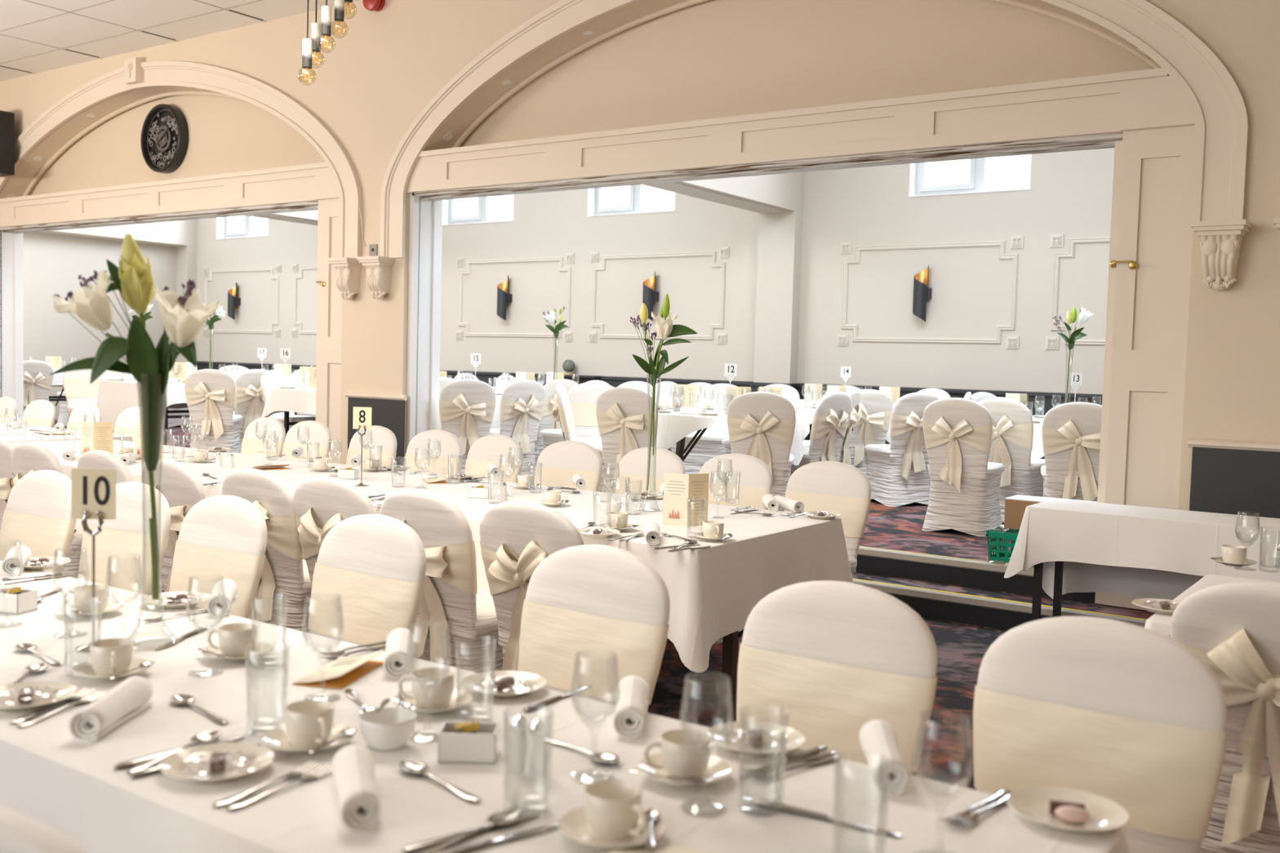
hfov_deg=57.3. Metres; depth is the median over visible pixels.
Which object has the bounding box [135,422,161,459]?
menu card
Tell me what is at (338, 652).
fork
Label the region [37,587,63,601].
spoon
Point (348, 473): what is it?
holder
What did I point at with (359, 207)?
wire
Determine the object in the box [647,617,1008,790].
floor
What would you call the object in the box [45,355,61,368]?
menu card
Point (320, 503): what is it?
banquet chair
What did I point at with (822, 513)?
chocolate
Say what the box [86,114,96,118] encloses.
soffit light
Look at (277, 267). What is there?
trim
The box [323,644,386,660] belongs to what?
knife
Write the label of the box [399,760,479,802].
spoon
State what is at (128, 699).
rolled napkin
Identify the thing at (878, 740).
rolled napkin
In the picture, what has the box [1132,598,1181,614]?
plate
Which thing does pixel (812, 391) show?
menu card
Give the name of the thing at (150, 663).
spoon
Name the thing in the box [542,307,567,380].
flower
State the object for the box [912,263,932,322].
wall sconce
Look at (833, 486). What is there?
banquet chair
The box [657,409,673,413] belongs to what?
plate
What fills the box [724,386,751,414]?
menu card
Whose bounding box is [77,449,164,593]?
banquet chair
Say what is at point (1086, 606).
step
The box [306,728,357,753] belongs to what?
spoon
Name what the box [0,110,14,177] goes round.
loudspeaker
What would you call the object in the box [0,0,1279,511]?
wall
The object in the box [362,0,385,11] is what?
bell
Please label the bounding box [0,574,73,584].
knife
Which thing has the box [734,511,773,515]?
spoon
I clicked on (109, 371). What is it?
menu card
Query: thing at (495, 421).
tablecloth
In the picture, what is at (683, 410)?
rolled napkin
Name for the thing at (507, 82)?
soffit light
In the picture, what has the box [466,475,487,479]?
knife
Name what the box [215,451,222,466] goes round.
salt shaker
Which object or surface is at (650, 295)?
wall sconce
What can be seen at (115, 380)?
plate
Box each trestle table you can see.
[48,387,168,428]
[161,406,296,445]
[284,411,298,441]
[720,628,744,722]
[1031,561,1063,621]
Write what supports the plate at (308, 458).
on the tablecloth at (713, 590)
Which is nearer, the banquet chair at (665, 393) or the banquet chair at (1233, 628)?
the banquet chair at (1233, 628)
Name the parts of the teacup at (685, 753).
handle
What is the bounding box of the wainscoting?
[1187,437,1279,518]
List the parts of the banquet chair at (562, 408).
sash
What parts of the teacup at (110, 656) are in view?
handle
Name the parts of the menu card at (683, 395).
panel, panel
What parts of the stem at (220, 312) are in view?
stem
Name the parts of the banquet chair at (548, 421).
sash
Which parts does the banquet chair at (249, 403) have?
sash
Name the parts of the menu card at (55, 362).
panel, panel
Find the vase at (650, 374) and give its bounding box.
[637,373,662,511]
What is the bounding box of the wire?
[359,207,365,246]
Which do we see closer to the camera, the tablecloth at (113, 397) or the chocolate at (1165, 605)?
the chocolate at (1165, 605)
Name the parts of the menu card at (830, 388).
panel, panel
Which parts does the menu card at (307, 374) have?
panel, panel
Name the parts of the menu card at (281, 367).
panel, panel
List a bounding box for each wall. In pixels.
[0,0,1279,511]
[22,231,176,419]
[30,0,1151,195]
[196,147,1114,394]
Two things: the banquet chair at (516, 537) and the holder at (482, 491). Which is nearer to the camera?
the banquet chair at (516, 537)
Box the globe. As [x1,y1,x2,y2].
[562,360,574,374]
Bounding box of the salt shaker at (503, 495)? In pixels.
[499,481,507,501]
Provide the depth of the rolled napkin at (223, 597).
2.93 m
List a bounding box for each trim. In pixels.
[0,0,266,74]
[0,9,262,72]
[0,60,362,257]
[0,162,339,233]
[0,230,23,421]
[13,90,247,234]
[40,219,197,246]
[124,57,145,84]
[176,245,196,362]
[203,264,281,337]
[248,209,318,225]
[291,263,317,337]
[313,191,342,463]
[326,257,362,300]
[356,255,395,299]
[379,0,1248,257]
[405,192,442,453]
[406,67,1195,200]
[432,0,1161,201]
[455,253,574,342]
[537,373,601,377]
[588,246,729,344]
[836,235,1023,348]
[853,578,1146,627]
[855,555,1144,610]
[857,546,1034,577]
[886,593,1052,630]
[1044,233,1110,349]
[1094,591,1146,610]
[1190,219,1251,290]
[1273,217,1279,232]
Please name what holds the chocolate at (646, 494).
on the plate at (633, 494)
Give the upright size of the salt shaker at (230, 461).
0.087 m
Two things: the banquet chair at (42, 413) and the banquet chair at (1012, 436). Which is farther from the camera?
the banquet chair at (42, 413)
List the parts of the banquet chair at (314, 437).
sash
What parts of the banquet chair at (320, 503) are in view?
sash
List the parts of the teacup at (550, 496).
handle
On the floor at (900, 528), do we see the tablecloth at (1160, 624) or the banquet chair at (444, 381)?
the banquet chair at (444, 381)
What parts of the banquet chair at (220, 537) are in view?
sash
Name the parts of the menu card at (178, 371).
panel, panel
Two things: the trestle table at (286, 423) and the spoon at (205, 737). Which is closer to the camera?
the spoon at (205, 737)
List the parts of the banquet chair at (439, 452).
sash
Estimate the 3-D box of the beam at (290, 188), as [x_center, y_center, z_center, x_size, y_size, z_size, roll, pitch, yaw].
[-4.811,-2.213,11.602,5.920,0.340,0.348,4,4,35]
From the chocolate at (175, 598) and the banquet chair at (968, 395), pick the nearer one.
the chocolate at (175, 598)
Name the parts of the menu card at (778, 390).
panel, panel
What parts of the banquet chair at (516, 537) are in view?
sash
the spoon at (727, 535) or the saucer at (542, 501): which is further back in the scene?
the saucer at (542, 501)
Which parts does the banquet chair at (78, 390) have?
sash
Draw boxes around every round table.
[675,427,707,462]
[804,423,811,439]
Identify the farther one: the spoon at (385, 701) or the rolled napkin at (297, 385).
the rolled napkin at (297, 385)
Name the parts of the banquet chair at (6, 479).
sash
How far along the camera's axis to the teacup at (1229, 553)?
4.09 m
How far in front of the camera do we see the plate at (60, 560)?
3.51 m
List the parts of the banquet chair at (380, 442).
sash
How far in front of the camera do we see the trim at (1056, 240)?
11.17 m
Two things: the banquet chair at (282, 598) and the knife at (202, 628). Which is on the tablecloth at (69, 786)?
the knife at (202, 628)
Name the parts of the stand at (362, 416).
rod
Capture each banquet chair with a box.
[0,396,17,422]
[0,438,82,533]
[0,470,76,573]
[0,806,90,852]
[10,443,84,578]
[21,399,55,427]
[23,360,53,412]
[57,391,68,426]
[62,369,113,434]
[66,403,102,431]
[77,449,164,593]
[77,481,170,595]
[113,406,142,441]
[141,458,206,592]
[168,362,197,427]
[168,495,266,618]
[184,368,242,453]
[217,365,248,377]
[222,468,311,633]
[233,368,267,448]
[240,417,285,457]
[260,369,315,454]
[281,420,332,460]
[289,369,315,416]
[293,476,376,589]
[307,514,426,650]
[346,425,396,469]
[379,488,502,673]
[404,430,462,475]
[438,377,455,430]
[439,378,496,474]
[453,373,479,380]
[464,434,523,483]
[479,501,648,713]
[489,379,546,483]
[496,374,515,391]
[517,544,670,711]
[533,440,601,491]
[534,379,577,466]
[540,380,609,448]
[552,383,604,492]
[568,382,613,442]
[595,386,671,493]
[613,447,684,497]
[617,381,657,402]
[655,381,676,406]
[669,382,711,453]
[683,383,737,474]
[698,453,772,644]
[721,386,799,453]
[727,391,795,511]
[736,580,937,775]
[758,383,795,391]
[784,461,871,578]
[790,391,852,476]
[802,389,861,465]
[808,385,860,439]
[846,389,893,475]
[864,391,940,506]
[885,387,951,444]
[922,397,1004,536]
[964,391,971,399]
[970,391,1040,458]
[973,616,1227,852]
[978,396,1044,522]
[1040,401,1102,502]
[1168,582,1279,852]
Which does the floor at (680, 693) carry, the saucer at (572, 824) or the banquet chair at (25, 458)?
the banquet chair at (25, 458)
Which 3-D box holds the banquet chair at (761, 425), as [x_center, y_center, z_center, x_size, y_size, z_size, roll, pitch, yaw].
[0.859,0.208,8.266,0.472,0.916,0.584,2,3,9]
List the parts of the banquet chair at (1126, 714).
sash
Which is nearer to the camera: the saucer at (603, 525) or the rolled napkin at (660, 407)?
the saucer at (603, 525)
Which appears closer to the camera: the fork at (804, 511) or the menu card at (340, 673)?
the menu card at (340, 673)
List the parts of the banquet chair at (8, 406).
sash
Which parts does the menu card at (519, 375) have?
panel, panel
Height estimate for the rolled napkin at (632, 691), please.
0.063 m
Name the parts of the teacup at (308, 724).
handle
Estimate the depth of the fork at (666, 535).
4.42 m
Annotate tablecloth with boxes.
[0,422,133,442]
[0,560,1129,852]
[11,439,853,672]
[51,372,169,386]
[96,380,188,430]
[261,387,315,417]
[490,391,502,428]
[655,408,809,465]
[797,404,890,444]
[1004,498,1279,599]
[1031,417,1044,458]
[1144,574,1279,636]
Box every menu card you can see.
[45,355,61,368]
[80,421,112,456]
[106,370,117,373]
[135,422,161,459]
[169,362,185,382]
[247,464,290,470]
[274,364,291,377]
[292,650,386,688]
[299,366,315,388]
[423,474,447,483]
[440,371,446,377]
[515,372,534,381]
[546,372,564,383]
[610,844,713,852]
[662,472,709,526]
[671,384,696,411]
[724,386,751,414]
[759,386,782,395]
[804,383,822,403]
[826,385,846,394]
[879,386,900,404]
[1005,393,1026,405]
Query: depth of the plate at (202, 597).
3.04 m
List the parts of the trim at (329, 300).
head moulding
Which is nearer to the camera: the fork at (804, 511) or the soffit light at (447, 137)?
the fork at (804, 511)
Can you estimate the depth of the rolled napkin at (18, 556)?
3.37 m
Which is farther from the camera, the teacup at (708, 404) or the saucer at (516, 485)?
the teacup at (708, 404)
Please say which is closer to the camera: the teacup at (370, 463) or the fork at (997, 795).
the fork at (997, 795)
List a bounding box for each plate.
[0,680,77,711]
[14,556,71,570]
[48,431,73,435]
[106,378,123,381]
[141,591,211,608]
[159,742,275,783]
[204,447,231,452]
[277,386,294,388]
[303,457,333,462]
[382,465,412,471]
[445,473,477,479]
[460,671,546,698]
[577,528,620,537]
[627,492,662,498]
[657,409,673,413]
[697,412,721,415]
[706,720,805,756]
[802,511,841,519]
[1006,786,1129,833]
[1032,419,1042,422]
[1035,415,1044,417]
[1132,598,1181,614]
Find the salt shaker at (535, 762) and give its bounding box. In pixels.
[524,719,548,777]
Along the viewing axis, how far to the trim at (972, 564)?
6.87 m
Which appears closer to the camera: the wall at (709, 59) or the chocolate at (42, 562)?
the chocolate at (42, 562)
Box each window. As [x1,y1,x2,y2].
[216,215,268,239]
[442,196,513,225]
[586,184,675,216]
[908,154,1031,196]
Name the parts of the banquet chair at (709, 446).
sash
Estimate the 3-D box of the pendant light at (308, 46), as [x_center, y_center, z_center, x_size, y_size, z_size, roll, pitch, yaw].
[-1.329,-2.324,4.963,0.320,1.764,0.320,4,4,35]
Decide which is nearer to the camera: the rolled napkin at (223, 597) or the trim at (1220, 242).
the rolled napkin at (223, 597)
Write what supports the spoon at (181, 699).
on the tablecloth at (69, 786)
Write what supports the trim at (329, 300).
in the wall at (370, 87)
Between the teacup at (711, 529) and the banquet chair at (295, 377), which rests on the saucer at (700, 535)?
the teacup at (711, 529)
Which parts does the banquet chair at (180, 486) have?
sash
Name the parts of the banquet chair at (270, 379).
sash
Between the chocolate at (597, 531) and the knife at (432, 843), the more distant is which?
the chocolate at (597, 531)
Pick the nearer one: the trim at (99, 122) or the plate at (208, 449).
the plate at (208, 449)
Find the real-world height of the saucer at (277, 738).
0.020 m
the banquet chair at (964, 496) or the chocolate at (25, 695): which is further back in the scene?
the banquet chair at (964, 496)
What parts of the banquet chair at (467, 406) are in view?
sash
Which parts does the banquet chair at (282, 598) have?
sash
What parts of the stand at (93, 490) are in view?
rod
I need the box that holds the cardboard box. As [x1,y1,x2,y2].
[1004,494,1097,529]
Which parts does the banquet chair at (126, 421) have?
sash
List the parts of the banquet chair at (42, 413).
sash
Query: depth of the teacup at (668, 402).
9.34 m
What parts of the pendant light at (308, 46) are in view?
cord, cord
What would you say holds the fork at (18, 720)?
on the tablecloth at (69, 786)
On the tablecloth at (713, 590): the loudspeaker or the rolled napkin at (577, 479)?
the rolled napkin at (577, 479)
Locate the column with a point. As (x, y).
(780, 233)
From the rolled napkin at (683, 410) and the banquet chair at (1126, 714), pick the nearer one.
the banquet chair at (1126, 714)
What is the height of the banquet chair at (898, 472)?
0.916 m
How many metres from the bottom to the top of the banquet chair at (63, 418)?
0.916 m
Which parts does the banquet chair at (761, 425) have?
sash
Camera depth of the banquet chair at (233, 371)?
14.41 m
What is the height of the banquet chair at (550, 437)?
0.916 m
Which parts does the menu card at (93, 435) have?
panel, panel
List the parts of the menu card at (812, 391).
panel, panel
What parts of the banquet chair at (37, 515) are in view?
sash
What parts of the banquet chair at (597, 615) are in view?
sash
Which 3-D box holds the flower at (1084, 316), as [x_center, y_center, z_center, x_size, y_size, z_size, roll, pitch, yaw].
[3.330,-0.528,8.998,0.266,0.788,0.090,2,3,0]
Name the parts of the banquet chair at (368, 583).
sash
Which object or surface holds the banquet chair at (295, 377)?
on the floor at (900, 528)
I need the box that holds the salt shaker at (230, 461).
[226,452,234,468]
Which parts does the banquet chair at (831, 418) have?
sash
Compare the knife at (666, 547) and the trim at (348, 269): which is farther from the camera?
the trim at (348, 269)
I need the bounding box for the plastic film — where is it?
[987,524,1018,533]
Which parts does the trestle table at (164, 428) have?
leg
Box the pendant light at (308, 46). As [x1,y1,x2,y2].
[297,0,356,85]
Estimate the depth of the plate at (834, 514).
5.13 m
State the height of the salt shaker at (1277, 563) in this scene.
0.087 m
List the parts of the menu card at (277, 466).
panel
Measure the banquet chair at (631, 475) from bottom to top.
0.916 m
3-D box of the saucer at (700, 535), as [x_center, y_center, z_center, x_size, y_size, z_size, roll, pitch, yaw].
[0.273,0.415,4.383,0.148,0.020,0.148,2,3,6]
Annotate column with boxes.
[753,210,802,383]
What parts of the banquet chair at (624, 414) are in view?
sash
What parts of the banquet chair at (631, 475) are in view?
sash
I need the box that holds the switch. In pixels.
[368,244,377,255]
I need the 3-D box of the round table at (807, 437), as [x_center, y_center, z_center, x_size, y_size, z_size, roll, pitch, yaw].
[1.935,0.184,11.049,1.416,0.717,1.416,2,3,15]
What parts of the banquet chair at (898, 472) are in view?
sash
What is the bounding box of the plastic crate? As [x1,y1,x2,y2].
[985,526,1034,567]
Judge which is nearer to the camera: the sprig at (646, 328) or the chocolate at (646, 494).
the sprig at (646, 328)
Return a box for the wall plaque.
[140,103,188,173]
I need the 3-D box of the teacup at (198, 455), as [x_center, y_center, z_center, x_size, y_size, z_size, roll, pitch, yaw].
[-2.566,0.174,6.853,0.080,0.064,0.096,1,3,-9]
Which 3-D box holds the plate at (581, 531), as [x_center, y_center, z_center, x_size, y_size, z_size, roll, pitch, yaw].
[-0.160,0.403,4.413,0.171,0.018,0.171,3,3,24]
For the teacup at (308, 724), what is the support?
on the saucer at (277, 738)
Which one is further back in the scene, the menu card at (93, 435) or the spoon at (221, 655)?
the menu card at (93, 435)
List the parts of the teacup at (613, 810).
handle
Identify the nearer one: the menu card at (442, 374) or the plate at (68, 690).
the plate at (68, 690)
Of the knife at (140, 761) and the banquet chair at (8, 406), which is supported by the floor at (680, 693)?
the banquet chair at (8, 406)
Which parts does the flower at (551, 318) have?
stem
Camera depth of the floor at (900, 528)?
7.81 m
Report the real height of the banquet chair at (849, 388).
0.916 m
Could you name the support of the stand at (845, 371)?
on the tablecloth at (810, 411)
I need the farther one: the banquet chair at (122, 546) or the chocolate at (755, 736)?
the banquet chair at (122, 546)
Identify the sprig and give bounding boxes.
[53,270,195,374]
[542,306,564,333]
[630,315,657,362]
[1052,309,1081,347]
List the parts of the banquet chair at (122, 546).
sash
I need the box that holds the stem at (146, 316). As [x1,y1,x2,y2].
[127,303,153,323]
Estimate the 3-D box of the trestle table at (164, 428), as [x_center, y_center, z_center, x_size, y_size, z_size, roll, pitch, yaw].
[-4.321,-0.123,13.220,1.076,0.745,3.076,4,4,35]
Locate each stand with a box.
[71,468,115,653]
[257,347,266,368]
[280,348,290,385]
[352,406,371,486]
[471,353,480,379]
[724,363,737,386]
[840,366,850,385]
[1069,373,1082,402]
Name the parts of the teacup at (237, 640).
handle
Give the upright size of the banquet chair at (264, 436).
0.916 m
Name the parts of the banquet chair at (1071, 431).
sash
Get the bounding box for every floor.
[53,419,1017,561]
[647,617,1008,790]
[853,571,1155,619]
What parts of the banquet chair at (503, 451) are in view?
sash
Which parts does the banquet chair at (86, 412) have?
sash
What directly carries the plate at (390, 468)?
on the tablecloth at (713, 590)
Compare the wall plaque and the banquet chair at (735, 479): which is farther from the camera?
the wall plaque
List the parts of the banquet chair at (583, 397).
sash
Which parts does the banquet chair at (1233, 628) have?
sash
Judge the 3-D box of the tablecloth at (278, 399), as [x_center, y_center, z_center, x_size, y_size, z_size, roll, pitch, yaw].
[-2.539,-0.221,11.873,1.022,0.313,2.437,4,4,35]
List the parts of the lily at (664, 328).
stem, stem, stem, stem, stem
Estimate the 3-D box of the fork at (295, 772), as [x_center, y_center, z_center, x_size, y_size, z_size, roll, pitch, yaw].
[-0.564,0.541,1.778,0.026,0.009,0.202,3,4,29]
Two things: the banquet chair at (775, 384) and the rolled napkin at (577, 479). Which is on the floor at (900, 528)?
the banquet chair at (775, 384)
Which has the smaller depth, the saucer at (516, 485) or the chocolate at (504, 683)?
the chocolate at (504, 683)
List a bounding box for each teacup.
[62,584,109,613]
[89,638,133,676]
[119,447,133,453]
[194,450,208,460]
[206,622,257,657]
[284,699,333,748]
[313,458,328,468]
[364,458,379,468]
[397,667,454,710]
[517,474,533,486]
[543,489,563,503]
[583,779,646,841]
[608,511,628,528]
[643,728,711,782]
[657,402,669,409]
[661,400,671,408]
[702,520,724,537]
[704,401,715,408]
[1221,544,1247,564]
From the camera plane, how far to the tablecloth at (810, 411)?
10.44 m
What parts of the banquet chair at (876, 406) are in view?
sash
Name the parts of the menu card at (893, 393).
panel, panel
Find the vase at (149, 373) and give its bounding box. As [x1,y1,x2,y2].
[127,373,177,650]
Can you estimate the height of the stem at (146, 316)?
0.737 m
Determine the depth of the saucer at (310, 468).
6.51 m
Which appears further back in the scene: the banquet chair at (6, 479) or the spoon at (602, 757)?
the banquet chair at (6, 479)
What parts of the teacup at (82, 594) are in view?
handle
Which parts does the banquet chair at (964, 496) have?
sash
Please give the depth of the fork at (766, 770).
1.93 m
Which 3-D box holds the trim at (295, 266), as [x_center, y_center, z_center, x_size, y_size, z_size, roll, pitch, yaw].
[-4.434,-1.842,17.068,1.954,1.099,0.028,4,4,35]
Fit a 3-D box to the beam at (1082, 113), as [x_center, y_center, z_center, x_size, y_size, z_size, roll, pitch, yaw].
[0.597,-1.856,7.827,5.800,0.340,0.348,4,4,35]
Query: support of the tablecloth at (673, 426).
on the round table at (680, 451)
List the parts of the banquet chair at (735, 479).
sash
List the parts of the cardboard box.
white lid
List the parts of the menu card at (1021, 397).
panel, panel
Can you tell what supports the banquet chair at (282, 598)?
on the floor at (680, 693)
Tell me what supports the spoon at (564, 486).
on the tablecloth at (713, 590)
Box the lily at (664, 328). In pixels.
[631,293,697,490]
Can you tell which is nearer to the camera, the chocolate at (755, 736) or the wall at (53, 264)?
the chocolate at (755, 736)
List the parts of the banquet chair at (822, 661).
sash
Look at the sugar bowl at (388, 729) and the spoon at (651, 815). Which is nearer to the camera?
the spoon at (651, 815)
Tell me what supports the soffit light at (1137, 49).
attached to the wall at (370, 87)
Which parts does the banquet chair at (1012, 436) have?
sash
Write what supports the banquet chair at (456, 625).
on the floor at (680, 693)
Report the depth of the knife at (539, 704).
2.26 m
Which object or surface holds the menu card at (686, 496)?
on the tablecloth at (713, 590)
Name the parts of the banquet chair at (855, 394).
sash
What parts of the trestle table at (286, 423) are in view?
leg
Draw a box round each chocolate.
[0,686,61,703]
[25,557,57,568]
[151,593,201,606]
[180,750,255,774]
[209,447,226,449]
[388,465,406,468]
[452,473,469,476]
[472,675,535,695]
[582,528,612,534]
[634,491,656,497]
[724,728,786,750]
[808,511,832,516]
[1048,800,1090,822]
[1144,600,1177,610]
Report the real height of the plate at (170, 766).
0.018 m
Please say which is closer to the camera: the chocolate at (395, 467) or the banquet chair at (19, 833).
the banquet chair at (19, 833)
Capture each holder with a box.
[0,586,37,614]
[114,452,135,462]
[337,467,359,479]
[437,720,500,764]
[468,484,491,498]
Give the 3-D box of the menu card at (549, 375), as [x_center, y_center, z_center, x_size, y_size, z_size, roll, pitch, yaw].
[-0.893,-0.466,12.355,0.186,0.212,0.050,1,3,-11]
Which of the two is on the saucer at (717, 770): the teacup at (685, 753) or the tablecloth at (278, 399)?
the teacup at (685, 753)
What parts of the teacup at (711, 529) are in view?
handle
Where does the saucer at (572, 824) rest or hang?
on the tablecloth at (69, 786)
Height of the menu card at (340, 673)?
0.026 m
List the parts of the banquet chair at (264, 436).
sash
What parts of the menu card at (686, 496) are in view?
panel, panel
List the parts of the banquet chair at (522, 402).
sash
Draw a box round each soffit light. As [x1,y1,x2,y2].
[33,156,43,161]
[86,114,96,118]
[443,132,453,141]
[501,78,512,85]
[582,29,594,35]
[1136,48,1151,58]
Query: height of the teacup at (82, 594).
0.064 m
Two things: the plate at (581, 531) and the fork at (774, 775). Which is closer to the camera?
the fork at (774, 775)
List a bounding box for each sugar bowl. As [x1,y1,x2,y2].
[358,707,417,751]
[600,500,622,515]
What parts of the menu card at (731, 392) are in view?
panel, panel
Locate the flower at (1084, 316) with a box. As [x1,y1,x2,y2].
[1057,306,1093,403]
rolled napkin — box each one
[0,545,31,575]
[5,420,22,429]
[53,422,64,431]
[62,448,75,460]
[67,675,154,742]
[119,452,131,465]
[120,375,136,381]
[167,377,182,383]
[206,578,237,617]
[290,382,307,388]
[291,445,302,457]
[332,745,380,832]
[350,453,360,466]
[382,627,415,678]
[487,462,500,476]
[571,473,586,488]
[612,675,648,738]
[643,521,660,545]
[657,404,663,410]
[659,483,663,497]
[680,406,706,415]
[696,403,704,407]
[761,493,778,511]
[773,495,804,512]
[799,401,817,408]
[859,719,908,795]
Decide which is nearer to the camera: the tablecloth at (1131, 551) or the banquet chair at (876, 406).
the tablecloth at (1131, 551)
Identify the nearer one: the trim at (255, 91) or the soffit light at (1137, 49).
the soffit light at (1137, 49)
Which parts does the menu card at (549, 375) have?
panel, panel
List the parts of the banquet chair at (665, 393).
sash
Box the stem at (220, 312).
[203,302,226,368]
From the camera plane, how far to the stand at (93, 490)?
2.54 m
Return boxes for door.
[1097,114,1195,509]
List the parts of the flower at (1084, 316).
stem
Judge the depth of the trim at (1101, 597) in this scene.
6.29 m
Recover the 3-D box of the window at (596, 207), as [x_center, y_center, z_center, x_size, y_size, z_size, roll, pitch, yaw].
[-0.055,-2.977,14.092,1.288,0.861,0.210,4,4,35]
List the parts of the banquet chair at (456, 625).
sash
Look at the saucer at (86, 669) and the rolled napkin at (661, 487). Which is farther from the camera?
the rolled napkin at (661, 487)
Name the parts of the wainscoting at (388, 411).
dado rail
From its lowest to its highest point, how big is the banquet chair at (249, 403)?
0.916 m
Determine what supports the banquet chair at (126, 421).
on the floor at (680, 693)
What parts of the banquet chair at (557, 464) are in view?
sash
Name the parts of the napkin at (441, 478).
panel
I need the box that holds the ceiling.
[0,0,359,81]
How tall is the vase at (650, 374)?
0.605 m
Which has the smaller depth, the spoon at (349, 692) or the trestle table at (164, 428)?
the spoon at (349, 692)
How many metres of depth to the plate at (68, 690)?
2.19 m
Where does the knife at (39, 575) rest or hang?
on the tablecloth at (69, 786)
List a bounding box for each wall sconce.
[227,282,240,319]
[497,275,512,320]
[642,271,658,321]
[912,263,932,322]
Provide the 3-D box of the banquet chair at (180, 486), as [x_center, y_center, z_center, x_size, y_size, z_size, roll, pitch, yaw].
[-1.942,0.594,5.348,0.476,0.916,0.591,4,4,36]
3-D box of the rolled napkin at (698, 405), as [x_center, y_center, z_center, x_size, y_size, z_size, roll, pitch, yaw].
[0.468,-0.165,9.598,0.210,0.063,0.064,1,3,-5]
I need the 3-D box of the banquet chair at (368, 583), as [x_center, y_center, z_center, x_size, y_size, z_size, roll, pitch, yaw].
[-0.942,0.731,3.366,0.476,0.916,0.590,4,4,37]
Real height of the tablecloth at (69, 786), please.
0.356 m
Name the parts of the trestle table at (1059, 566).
leg, leg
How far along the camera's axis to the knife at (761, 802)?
1.71 m
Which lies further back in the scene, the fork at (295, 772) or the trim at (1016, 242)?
the trim at (1016, 242)
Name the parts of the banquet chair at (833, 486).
sash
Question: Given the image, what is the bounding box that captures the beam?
[644,172,804,213]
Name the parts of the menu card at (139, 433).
panel, panel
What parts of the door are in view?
head moulding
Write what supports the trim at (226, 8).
attached to the ceiling
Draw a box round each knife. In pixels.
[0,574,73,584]
[1,571,85,580]
[113,737,244,769]
[130,743,261,778]
[154,625,208,650]
[203,481,222,485]
[401,813,539,852]
[435,824,558,852]
[458,480,496,483]
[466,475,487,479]
[523,684,591,712]
[541,485,576,489]
[653,544,700,550]
[667,546,710,552]
[730,508,758,514]
[739,745,827,778]
[755,799,902,837]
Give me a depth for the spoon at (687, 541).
4.26 m
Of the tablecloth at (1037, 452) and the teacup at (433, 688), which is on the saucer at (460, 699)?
the teacup at (433, 688)
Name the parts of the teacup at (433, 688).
handle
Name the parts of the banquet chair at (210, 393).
sash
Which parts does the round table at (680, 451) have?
leg, leg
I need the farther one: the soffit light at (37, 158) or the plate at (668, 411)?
the soffit light at (37, 158)
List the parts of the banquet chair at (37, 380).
sash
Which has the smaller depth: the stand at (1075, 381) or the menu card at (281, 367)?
the stand at (1075, 381)
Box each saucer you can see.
[57,600,124,617]
[71,657,151,679]
[187,457,213,462]
[200,641,273,661]
[262,722,354,751]
[307,466,334,471]
[359,466,385,471]
[392,688,472,713]
[511,483,539,488]
[536,499,568,506]
[558,806,665,847]
[599,523,636,531]
[638,752,731,785]
[693,532,733,541]
[705,407,718,409]
[1209,556,1257,567]
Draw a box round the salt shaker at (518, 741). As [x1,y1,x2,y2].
[506,715,528,772]
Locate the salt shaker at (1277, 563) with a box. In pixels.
[1273,544,1279,568]
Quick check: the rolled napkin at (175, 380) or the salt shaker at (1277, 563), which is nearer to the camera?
the salt shaker at (1277, 563)
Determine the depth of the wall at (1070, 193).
12.75 m
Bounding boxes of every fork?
[9,688,95,724]
[17,691,106,727]
[137,608,208,621]
[212,760,321,807]
[226,763,332,810]
[317,640,386,655]
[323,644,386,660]
[458,479,484,481]
[607,533,643,541]
[619,532,644,542]
[659,532,697,542]
[728,506,752,510]
[742,751,835,774]
[746,755,839,781]
[778,511,807,515]
[939,788,1011,824]
[946,792,1011,828]
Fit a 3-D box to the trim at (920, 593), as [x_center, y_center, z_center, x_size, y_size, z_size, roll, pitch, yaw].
[-1.317,0.753,8.683,18.400,0.050,0.067,4,4,35]
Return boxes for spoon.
[12,662,48,684]
[14,643,62,665]
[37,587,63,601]
[55,605,83,613]
[107,661,155,679]
[126,730,221,773]
[169,693,228,724]
[196,647,230,658]
[201,473,217,478]
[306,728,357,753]
[344,688,377,714]
[376,698,390,712]
[397,691,413,709]
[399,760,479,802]
[421,809,521,852]
[545,486,568,489]
[545,489,581,493]
[545,735,620,763]
[577,521,596,528]
[613,524,639,528]
[630,497,663,501]
[630,769,706,783]
[644,808,659,848]
[671,539,696,549]
[720,533,733,539]
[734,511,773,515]
[1209,556,1222,559]
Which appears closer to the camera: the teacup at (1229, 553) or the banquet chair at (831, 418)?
the teacup at (1229, 553)
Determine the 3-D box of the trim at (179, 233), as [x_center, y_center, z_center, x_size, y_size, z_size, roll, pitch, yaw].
[-8.556,-3.488,17.176,0.300,1.305,4.480,4,4,35]
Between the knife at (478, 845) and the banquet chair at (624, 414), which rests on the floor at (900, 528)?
the banquet chair at (624, 414)
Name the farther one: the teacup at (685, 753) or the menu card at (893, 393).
the menu card at (893, 393)
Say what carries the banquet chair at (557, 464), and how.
on the floor at (680, 693)

